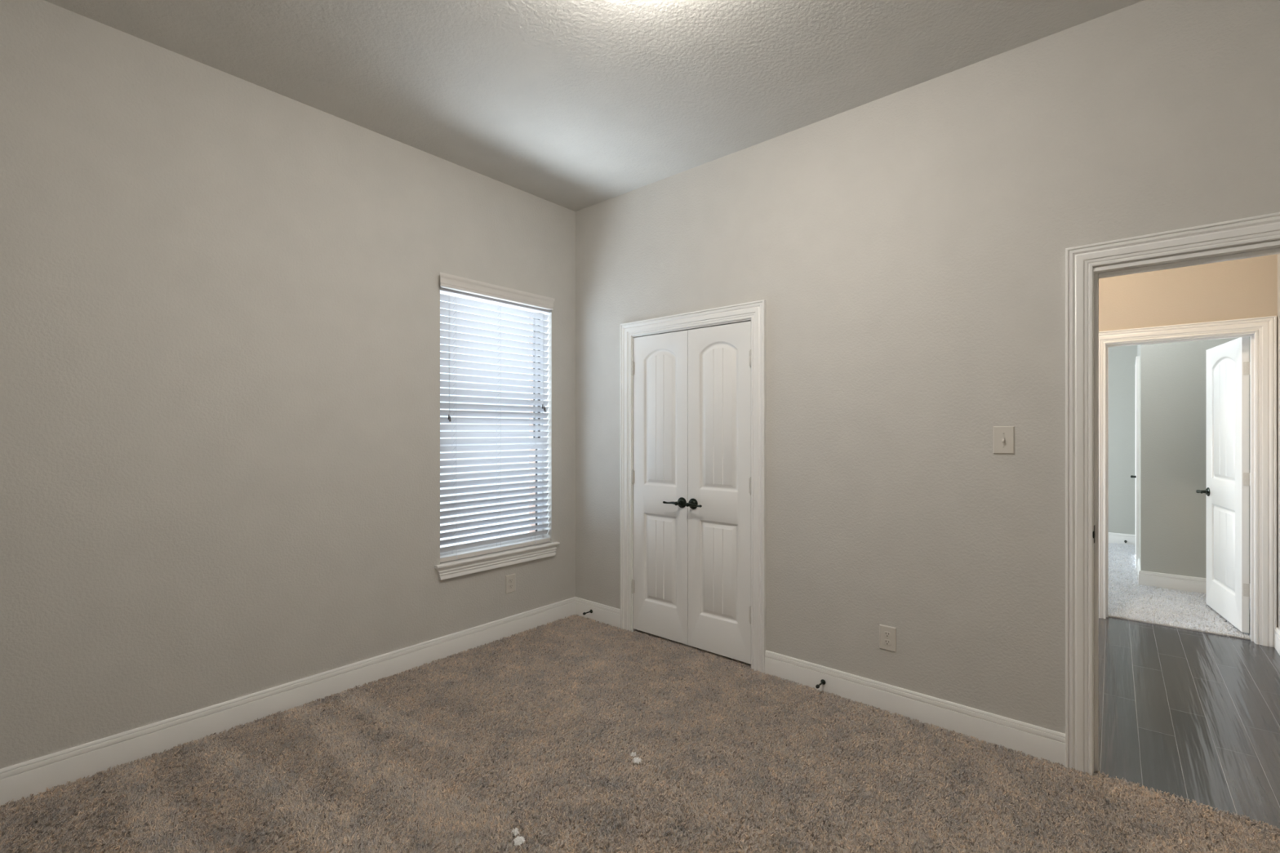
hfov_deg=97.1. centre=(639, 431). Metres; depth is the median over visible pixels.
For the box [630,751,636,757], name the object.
tuft
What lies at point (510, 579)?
wall outlet
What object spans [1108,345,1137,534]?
wall
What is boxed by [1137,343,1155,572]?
wall
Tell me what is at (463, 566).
window
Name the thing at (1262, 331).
trim
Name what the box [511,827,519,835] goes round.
tuft
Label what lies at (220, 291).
wall
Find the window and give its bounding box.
[434,292,559,580]
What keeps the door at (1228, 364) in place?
in the wall at (1242, 288)
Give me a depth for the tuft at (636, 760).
2.35 m
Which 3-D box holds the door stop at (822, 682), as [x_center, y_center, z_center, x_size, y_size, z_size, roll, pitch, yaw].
[0.946,1.331,2.970,0.027,0.027,0.081,0,0,41]
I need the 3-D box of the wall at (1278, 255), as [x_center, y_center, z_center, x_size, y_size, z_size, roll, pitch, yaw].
[3.367,-0.138,2.706,0.100,3.050,2.410,0,0,41]
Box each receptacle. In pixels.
[884,631,891,637]
[884,639,891,645]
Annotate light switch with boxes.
[993,426,1014,453]
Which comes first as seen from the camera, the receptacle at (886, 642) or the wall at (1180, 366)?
the receptacle at (886, 642)
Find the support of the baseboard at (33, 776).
attached to the wall at (220, 291)
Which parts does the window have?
sash, sill, sash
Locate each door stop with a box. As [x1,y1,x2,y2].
[582,609,592,615]
[815,679,825,688]
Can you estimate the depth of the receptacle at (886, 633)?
2.79 m
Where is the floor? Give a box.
[0,544,1279,852]
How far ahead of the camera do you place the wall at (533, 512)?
4.24 m
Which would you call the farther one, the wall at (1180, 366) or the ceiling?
the wall at (1180, 366)
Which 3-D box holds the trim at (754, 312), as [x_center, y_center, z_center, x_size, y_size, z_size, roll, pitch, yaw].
[0.330,0.319,3.637,1.116,2.136,0.146,0,0,41]
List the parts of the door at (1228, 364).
handle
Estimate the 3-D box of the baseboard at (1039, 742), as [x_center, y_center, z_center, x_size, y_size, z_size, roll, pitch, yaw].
[1.237,1.320,2.783,1.373,0.134,0.016,0,0,41]
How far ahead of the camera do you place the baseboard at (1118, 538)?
6.91 m
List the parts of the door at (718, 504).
handle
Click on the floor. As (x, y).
(1189, 714)
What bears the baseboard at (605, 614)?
attached to the wall at (904, 250)
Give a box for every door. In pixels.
[631,330,688,644]
[685,320,751,664]
[1195,337,1250,633]
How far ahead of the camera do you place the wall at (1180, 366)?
4.91 m
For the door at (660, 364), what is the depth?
3.74 m
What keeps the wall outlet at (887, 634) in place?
attached to the wall at (904, 250)
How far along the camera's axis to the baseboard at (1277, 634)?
3.58 m
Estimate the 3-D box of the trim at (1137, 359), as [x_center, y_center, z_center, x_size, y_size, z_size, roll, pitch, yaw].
[5.277,0.324,5.925,0.126,2.126,1.000,0,0,41]
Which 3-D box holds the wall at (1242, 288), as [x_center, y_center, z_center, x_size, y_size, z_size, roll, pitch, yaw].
[2.603,0.362,5.035,4.540,4.050,0.120,0,0,41]
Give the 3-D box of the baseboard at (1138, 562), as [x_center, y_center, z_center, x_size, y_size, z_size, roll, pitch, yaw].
[4.702,1.320,5.327,0.016,0.134,0.654,0,0,41]
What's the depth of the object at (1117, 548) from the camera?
4.57 m
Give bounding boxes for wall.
[0,0,575,768]
[528,317,534,533]
[575,0,1279,733]
[1098,253,1277,627]
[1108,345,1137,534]
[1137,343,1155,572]
[1155,337,1250,583]
[1277,253,1279,629]
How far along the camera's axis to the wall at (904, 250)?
2.66 m
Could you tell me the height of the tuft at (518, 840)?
0.017 m
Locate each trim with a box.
[620,299,765,673]
[1065,212,1279,775]
[1098,315,1276,647]
[1134,355,1139,570]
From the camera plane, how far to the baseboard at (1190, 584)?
4.94 m
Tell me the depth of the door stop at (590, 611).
4.12 m
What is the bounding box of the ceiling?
[44,0,1143,211]
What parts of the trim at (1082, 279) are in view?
strike plate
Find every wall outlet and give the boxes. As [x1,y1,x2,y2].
[505,573,515,593]
[879,624,896,652]
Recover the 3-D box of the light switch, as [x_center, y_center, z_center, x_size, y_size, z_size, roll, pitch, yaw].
[1.590,0.039,2.474,0.079,0.122,0.021,0,0,41]
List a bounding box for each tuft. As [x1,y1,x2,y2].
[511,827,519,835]
[512,835,524,846]
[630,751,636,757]
[632,756,641,764]
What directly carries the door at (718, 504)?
in the wall at (904, 250)
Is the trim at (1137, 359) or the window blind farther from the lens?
the trim at (1137, 359)
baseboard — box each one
[0,596,575,806]
[575,596,620,628]
[764,649,1065,767]
[1108,532,1134,545]
[1137,558,1140,584]
[1138,570,1250,599]
[1274,627,1279,655]
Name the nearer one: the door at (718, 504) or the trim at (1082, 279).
the trim at (1082, 279)
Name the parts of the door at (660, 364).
handle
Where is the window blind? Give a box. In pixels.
[440,271,555,562]

